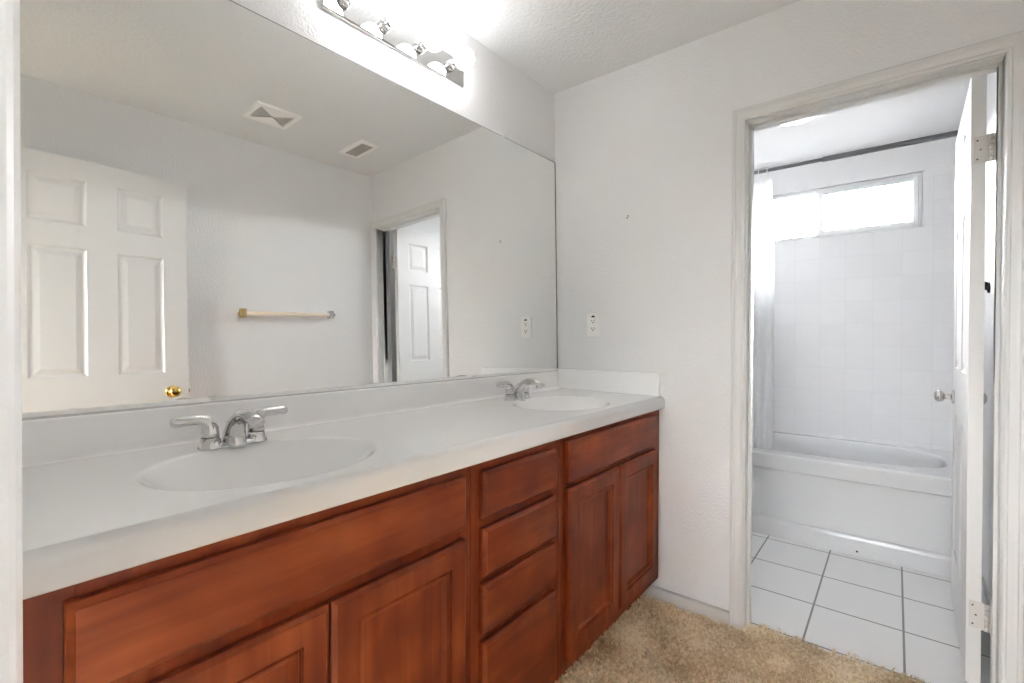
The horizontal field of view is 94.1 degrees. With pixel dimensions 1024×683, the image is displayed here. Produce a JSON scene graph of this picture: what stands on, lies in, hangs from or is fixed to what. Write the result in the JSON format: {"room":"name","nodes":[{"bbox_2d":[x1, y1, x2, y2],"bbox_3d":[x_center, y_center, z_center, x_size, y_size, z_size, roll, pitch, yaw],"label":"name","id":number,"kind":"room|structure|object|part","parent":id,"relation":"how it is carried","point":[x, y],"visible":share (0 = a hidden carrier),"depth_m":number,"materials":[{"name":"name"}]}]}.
{"room":"bathroom","nodes":[
{"label":"bathroom","id":0,"kind":"room"},
{"bbox_2d":[65,0,554,414],"bbox_3d":[-0.495,-0.064,1.677,0.146,2.480,2.162,1,1,40],"label":"wall","id":1,"kind":"structure","parent":0,"point":[495,95],"depth_m":1.91,"materials":[{"name":"white paint"}]},
{"bbox_2d":[20,0,557,417],"bbox_3d":[-0.418,-0.387,1.686,0.032,1.081,2.036,1,1,40],"label":"wall mirror","id":2,"kind":"object","parent":1,"relation":"attached to","point":[219,202],"visible":1,"depth_m":1.31,"materials":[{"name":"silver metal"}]},
{"bbox_2d":[22,370,558,467],"bbox_3d":[-0.406,0.200,1.680,0.060,0.090,2.040,1,1,39],"label":"backsplash","id":3,"kind":"structure","parent":1,"relation":"attached to","point":[68,437],"depth_m":1.22,"materials":[{"name":"white stone"}]},
{"bbox_2d":[321,0,474,87],"bbox_3d":[-0.352,-1.095,1.688,0.142,0.104,0.618,1,1,39],"label":"vanity light","id":4,"kind":"object","parent":1,"relation":"attached to","point":[391,29],"visible":1,"depth_m":1.69,"materials":[{"name":"silver metal"}]},
{"bbox_2d":[338,0,352,8],"bbox_3d":[-0.523,-1.094,1.520,0.046,0.043,0.043,1,1,39],"label":"socket","id":5,"kind":"object","parent":4,"relation":"attached to","point":[342,4],"depth_m":1.52,"materials":[{"name":"silver metal"}]},
{"bbox_3d":[-0.477,-1.094,1.483,0.080,0.080,0.080,1,1,39],"label":"bulb","id":6,"kind":"part","parent":4,"relation":"part of","materials":[{"name":"white glass"}]},
{"bbox_2d":[379,17,392,32],"bbox_3d":[-0.426,-1.095,1.641,0.046,0.043,0.043,1,1,39],"label":"socket","id":7,"kind":"object","parent":4,"relation":"attached to","point":[385,26],"depth_m":1.64,"materials":[{"name":"silver metal"}]},
{"bbox_3d":[-0.380,-1.095,1.604,0.080,0.080,0.080,1,1,39],"label":"bulb","id":8,"kind":"part","parent":4,"relation":"part of","materials":[{"name":"white glass"}]},
{"bbox_2d":[415,39,427,53],"bbox_3d":[-0.328,-1.096,1.762,0.046,0.043,0.043,1,1,39],"label":"socket","id":9,"kind":"object","parent":4,"relation":"attached to","point":[420,47],"depth_m":1.76,"materials":[{"name":"silver metal"}]},
{"bbox_3d":[-0.282,-1.095,1.725,0.080,0.080,0.080,1,1,39],"label":"bulb","id":10,"kind":"part","parent":4,"relation":"part of","materials":[{"name":"white glass"}]},
{"bbox_2d":[446,59,457,71],"bbox_3d":[-0.231,-1.096,1.883,0.046,0.043,0.043,1,1,39],"label":"socket","id":11,"kind":"object","parent":4,"relation":"attached to","point":[451,66],"depth_m":1.88,"materials":[{"name":"silver metal"}]},
{"bbox_3d":[-0.185,-1.096,1.846,0.080,0.080,0.080,1,1,39],"label":"bulb","id":12,"kind":"part","parent":4,"relation":"part of","materials":[{"name":"white glass"}]},
{"bbox_2d":[419,0,970,169],"bbox_3d":[0.807,-1.331,1.905,2.000,0.100,4.160,1,1,39],"label":"ceiling","id":13,"kind":"structure","parent":0,"point":[561,45],"depth_m":2.08,"materials":[{"name":"white paint"}]},
{"bbox_2d":[782,116,816,125],"bbox_3d":[1.581,-1.254,2.644,0.270,0.062,0.270,1,1,39],"label":"ceiling light","id":14,"kind":"object","parent":13,"relation":"attached to","point":[811,118],"visible":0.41,"depth_m":2.66,"materials":[{"name":"white plastic"}]},
{"bbox_2d":[554,0,1023,610],"bbox_3d":[0.889,-0.062,2.022,2.000,2.480,0.115,1,1,39],"label":"wall","id":15,"kind":"structure","parent":0,"point":[649,141],"depth_m":2.06,"materials":[{"name":"white paint"}]},
{"bbox_2d":[587,313,599,336],"bbox_3d":[0.399,-0.081,2.337,0.072,0.117,0.009,1,1,39],"label":"wall outlet","id":16,"kind":"object","parent":15,"relation":"attached to","point":[593,319],"visible":1,"depth_m":2.33,"materials":[{"name":"white plastic"}]},
{"bbox_2d":[590,318,595,331],"bbox_3d":[0.398,-0.081,2.336,0.033,0.068,0.004,1,1,39],"label":"receptacle","id":17,"kind":"object","parent":16,"relation":"attached to","point":[592,320],"depth_m":2.33,"materials":[{"name":"grey plastic"}]},
{"bbox_2d":[643,585,728,624],"bbox_3d":[0.745,1.137,2.064,0.372,0.068,0.013,1,1,39],"label":"baseboard","id":18,"kind":"structure","parent":15,"relation":"attached to","point":[682,601],"depth_m":2.04,"materials":[{"name":"white paint"}]},
{"bbox_2d":[743,53,1006,682],"bbox_3d":[1.255,0.140,1.729,0.758,2.070,0.115,1,1,39],"label":"trim","id":19,"kind":"structure","parent":15,"relation":"attached to","point":[997,64],"depth_m":1.56,"materials":[{"name":"white paint"}]},
{"bbox_2d":[729,30,1023,682],"bbox_3d":[1.213,0.124,1.678,0.825,2.104,0.018,1,1,39],"label":"trim","id":20,"kind":"structure","parent":15,"relation":"attached to","point":[1012,510],"depth_m":1.45,"materials":[{"name":"white paint"}]},
{"bbox_2d":[754,136,956,195],"bbox_3d":[2.171,-0.059,3.407,1.540,2.460,0.120,1,1,39],"label":"wall","id":21,"kind":"structure","parent":0,"point":[937,157],"depth_m":3.17,"materials":[{"name":"white paint"}]},
{"bbox_2d":[773,172,921,241],"bbox_3d":[2.186,-0.902,3.360,1.076,0.343,0.079,1,1,39],"label":"window","id":22,"kind":"structure","parent":21,"relation":"in","point":[915,178],"depth_m":3.19,"materials":[{"name":"white plastic"}]},
{"bbox_3d":[2.372,-0.899,3.193,0.539,0.312,0.030,1,1,39],"label":"sash","id":23,"kind":"part","parent":22,"relation":"part of","materials":[{"name":"white glass"}]},
{"bbox_2d":[772,170,924,242],"bbox_3d":[2.162,-0.902,3.330,1.094,0.351,0.030,1,1,39],"label":"trim","id":24,"kind":"structure","parent":21,"relation":"attached to","point":[921,170],"depth_m":3.17,"materials":[{"name":"white paint"}]},
{"bbox_2d":[773,172,954,450],"bbox_3d":[2.131,-0.176,3.357,1.524,1.715,0.008,1,1,39],"label":"tiled wall","id":25,"kind":"structure","parent":21,"relation":"attached to","point":[863,348],"depth_m":3.15,"materials":[{"name":"white tile"}]},
{"bbox_2d":[751,532,990,682],"bbox_3d":[1.600,1.189,2.712,1.740,0.052,1.930,1,1,39],"label":"floor","id":26,"kind":"structure","parent":0,"point":[891,616],"depth_m":2.09,"materials":[{"name":"white tile"}]},
{"bbox_2d":[752,431,952,577],"bbox_3d":[1.881,0.913,3.059,1.536,0.495,0.777,1,1,39],"label":"bathtub","id":27,"kind":"object","parent":26,"relation":"on","point":[881,502],"visible":0.61,"depth_m":2.64,"materials":[{"name":"white ceramic"}]},
{"bbox_2d":[773,433,948,467],"bbox_3d":[1.892,0.847,3.079,1.370,0.362,0.624,1,1,39],"label":"basin","id":28,"kind":"object","parent":27,"relation":"in","point":[838,449],"depth_m":3.11,"materials":[{"name":"white ceramic"}]},
{"bbox_2d":[982,72,996,595],"bbox_3d":[2.256,-0.050,2.206,0.100,2.460,1.885,1,1,39],"label":"wall","id":29,"kind":"structure","parent":0,"point":[992,77],"depth_m":2.11,"materials":[{"name":"white paint"}]},
{"bbox_2d":[754,130,957,174],"bbox_3d":[1.710,-1.053,2.823,1.540,0.047,0.047,1,1,39],"label":"curtain rod","id":30,"kind":"object","parent":29,"relation":"attached to","point":[952,133],"visible":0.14,"depth_m":2.60,"materials":[{"name":"grey metal"}]},
{"bbox_2d":[752,167,774,449],"bbox_3d":[1.377,-0.161,3.113,0.591,1.823,0.069,1,1,39],"label":"shower curtain","id":31,"kind":"object","parent":30,"relation":"hanging from","point":[764,260],"visible":0.2,"depth_m":2.98,"materials":[{"name":"white fabric"}]},
{"bbox_2d":[934,74,995,682],"bbox_3d":[1.773,0.127,1.858,0.171,2.045,0.726,1,1,40],"label":"door","id":32,"kind":"structure","parent":29,"relation":"in","point":[974,148],"depth_m":1.61,"materials":[{"name":"white paint"}]},
{"bbox_3d":[1.923,0.243,2.120,0.067,0.062,0.062,1,1,40],"label":"knob","id":33,"kind":"part","parent":32,"relation":"part of","materials":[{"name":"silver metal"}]},
{"bbox_3d":[2.003,0.244,2.053,0.067,0.062,0.062,1,1,40],"label":"knob","id":34,"kind":"part","parent":32,"relation":"part of","materials":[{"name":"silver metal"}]},
{"bbox_2d":[981,575,990,605],"bbox_3d":[1.935,1.129,1.909,0.012,0.083,0.960,1,1,39],"label":"baseboard","id":35,"kind":"structure","parent":29,"relation":"attached to","point":[985,596],"depth_m":2.09,"materials":[{"name":"white paint"}]},
{"bbox_2d":[985,282,990,292],"bbox_3d":[2.046,-0.218,2.059,0.047,0.089,0.224,1,1,39],"label":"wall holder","id":36,"kind":"object","parent":29,"relation":"attached to","point":[987,284],"visible":0.38,"depth_m":2.10,"materials":[{"name":"black metal"}]},
{"bbox_3d":[-0.151,1.202,0.745,2.000,0.046,3.330,1,1,39],"label":"floor","id":37,"kind":"structure","parent":0,"visible":0},
{"bbox_2d":[23,466,469,682],"bbox_3d":[-0.556,0.738,1.027,0.538,0.871,0.824,1,1,39],"label":"vanity cabinet","id":38,"kind":"object","parent":37,"relation":"on","point":[374,588],"visible":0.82,"depth_m":0.82,"materials":[{"name":"brown wood"}]},
{"bbox_3d":[-0.452,0.754,0.742,0.020,0.542,0.358,1,1,39],"label":"door","id":39,"kind":"part","parent":38,"relation":"part of","materials":[{"name":"brown wood"}]},
{"bbox_2d":[22,368,664,599],"bbox_3d":[-0.195,0.258,1.511,0.601,0.230,2.042,1,1,39],"label":"countertop","id":40,"kind":"structure","parent":38,"relation":"on","point":[104,493],"depth_m":1.06,"materials":[{"name":"white stone"}]},
{"bbox_2d":[170,406,287,450],"bbox_3d":[-0.669,0.204,1.141,0.200,0.096,0.199,0,0,-9],"label":"faucet","id":41,"kind":"object","parent":40,"relation":"on","point":[234,435],"visible":1,"depth_m":1.10,"materials":[{"name":"silver metal"}]},
{"bbox_3d":[-0.721,0.195,1.085,0.038,0.055,0.098,1,1,39],"label":"handle","id":42,"kind":"part","parent":41,"relation":"part of","materials":[{"name":"silver metal"}]},
{"bbox_3d":[-0.703,0.236,1.109,0.051,0.024,0.051,1,1,39],"label":"handle","id":43,"kind":"part","parent":41,"relation":"part of","materials":[{"name":"silver metal"}]},
{"bbox_3d":[-0.671,0.242,1.149,0.047,0.012,0.149,1,1,39],"label":"plate","id":44,"kind":"part","parent":41,"relation":"part of","materials":[{"name":"silver metal"}]},
{"bbox_3d":[-0.632,0.204,1.117,0.172,0.096,0.054,1,1,39],"label":"spout","id":45,"kind":"part","parent":41,"relation":"part of","materials":[{"name":"silver metal"}]},
{"bbox_3d":[-0.639,0.236,1.188,0.051,0.024,0.051,1,1,39],"label":"handle","id":46,"kind":"part","parent":41,"relation":"part of","materials":[{"name":"silver metal"}]},
{"bbox_3d":[-0.620,0.194,1.211,0.038,0.055,0.098,1,1,39],"label":"handle","id":47,"kind":"part","parent":41,"relation":"part of","materials":[{"name":"silver metal"}]},
{"bbox_2d":[128,436,380,491],"bbox_3d":[-0.516,0.313,1.022,0.396,0.126,0.482,1,1,39],"label":"basin","id":48,"kind":"object","parent":40,"relation":"in","point":[278,461],"depth_m":1.11,"materials":[{"name":"white ceramic"}]},
{"bbox_2d":[496,378,544,400],"bbox_3d":[0.024,0.199,2.002,0.200,0.096,0.199,0,0,-9],"label":"faucet","id":49,"kind":"object","parent":40,"relation":"on","point":[520,392],"visible":1,"depth_m":1.96,"materials":[{"name":"silver metal"}]},
{"bbox_3d":[-0.028,0.190,1.947,0.038,0.055,0.098,1,1,39],"label":"handle","id":50,"kind":"part","parent":49,"relation":"part of","materials":[{"name":"silver metal"}]},
{"bbox_3d":[-0.009,0.231,1.970,0.051,0.024,0.051,1,1,39],"label":"handle","id":51,"kind":"part","parent":49,"relation":"part of","materials":[{"name":"silver metal"}]},
{"bbox_3d":[0.062,0.199,1.978,0.172,0.096,0.054,1,1,39],"label":"spout","id":52,"kind":"part","parent":49,"relation":"part of","materials":[{"name":"silver metal"}]},
{"bbox_2d":[510,396,611,410],"bbox_3d":[0.199,0.308,1.910,0.381,0.126,0.460,1,1,39],"label":"basin","id":53,"kind":"object","parent":40,"relation":"in","point":[535,403],"depth_m":2.06,"materials":[{"name":"white ceramic"}]},
{"bbox_3d":[-0.226,0.752,1.023,0.020,0.542,0.354,1,1,39],"label":"door","id":54,"kind":"part","parent":38,"relation":"part of","materials":[{"name":"brown wood"}]},
{"bbox_2d":[470,440,557,682],"bbox_3d":[-0.173,0.736,1.503,0.538,0.871,0.398,1,1,39],"label":"vanity cabinet","id":55,"kind":"object","parent":37,"relation":"on","point":[514,497],"visible":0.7,"depth_m":1.30,"materials":[{"name":"brown wood"}]},
{"bbox_3d":[0.027,0.894,1.340,0.020,0.256,0.332,1,1,39],"label":"drawer","id":56,"kind":"part","parent":55,"relation":"part of","materials":[{"name":"brown wood"}]},
{"bbox_3d":[0.028,0.681,1.338,0.020,0.125,0.332,1,1,39],"label":"drawer","id":57,"kind":"part","parent":55,"relation":"part of","materials":[{"name":"brown wood"}]},
{"bbox_3d":[0.029,0.536,1.337,0.020,0.125,0.332,1,1,39],"label":"drawer","id":58,"kind":"part","parent":55,"relation":"part of","materials":[{"name":"brown wood"}]},
{"bbox_3d":[0.029,0.390,1.336,0.020,0.123,0.332,1,1,39],"label":"drawer","id":59,"kind":"part","parent":55,"relation":"part of","materials":[{"name":"brown wood"}]},
{"bbox_2d":[556,410,658,680],"bbox_3d":[0.208,0.733,1.976,0.538,0.871,0.817,1,1,39],"label":"vanity cabinet","id":60,"kind":"object","parent":37,"relation":"on","point":[608,475],"visible":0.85,"depth_m":1.71,"materials":[{"name":"brown wood"}]},
{"bbox_3d":[0.287,0.746,1.661,0.020,0.549,0.356,1,1,39],"label":"door","id":61,"kind":"part","parent":60,"relation":"part of","materials":[{"name":"brown wood"}]},
{"bbox_3d":[0.402,0.385,1.799,0.020,0.133,0.718,1,1,39],"label":"false drawer","id":62,"kind":"part","parent":60,"relation":"part of","materials":[{"name":"brown wood"}]},
{"bbox_3d":[0.515,0.744,1.944,0.020,0.549,0.354,1,1,39],"label":"door","id":63,"kind":"part","parent":60,"relation":"part of","materials":[{"name":"brown wood"}]},
{"bbox_2d":[554,592,930,682],"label":"carpet","id":64,"kind":"structure","parent":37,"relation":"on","point":[653,641],"depth_m":1.74,"materials":[{"name":"beige carpet"}]},
{"bbox_3d":[-0.465,-0.053,0.340,2.000,2.480,0.115,1,1,39],"label":"wall","id":65,"kind":"structure","parent":0,"visible":0},
{"bbox_2d":[0,0,22,682],"bbox_3d":[-0.072,0.125,0.110,0.825,2.118,0.018,1,1,39],"label":"trim","id":66,"kind":"structure","parent":65,"relation":"attached to","point":[11,549],"depth_m":0.35,"materials":[{"name":"white paint"}]}
]}

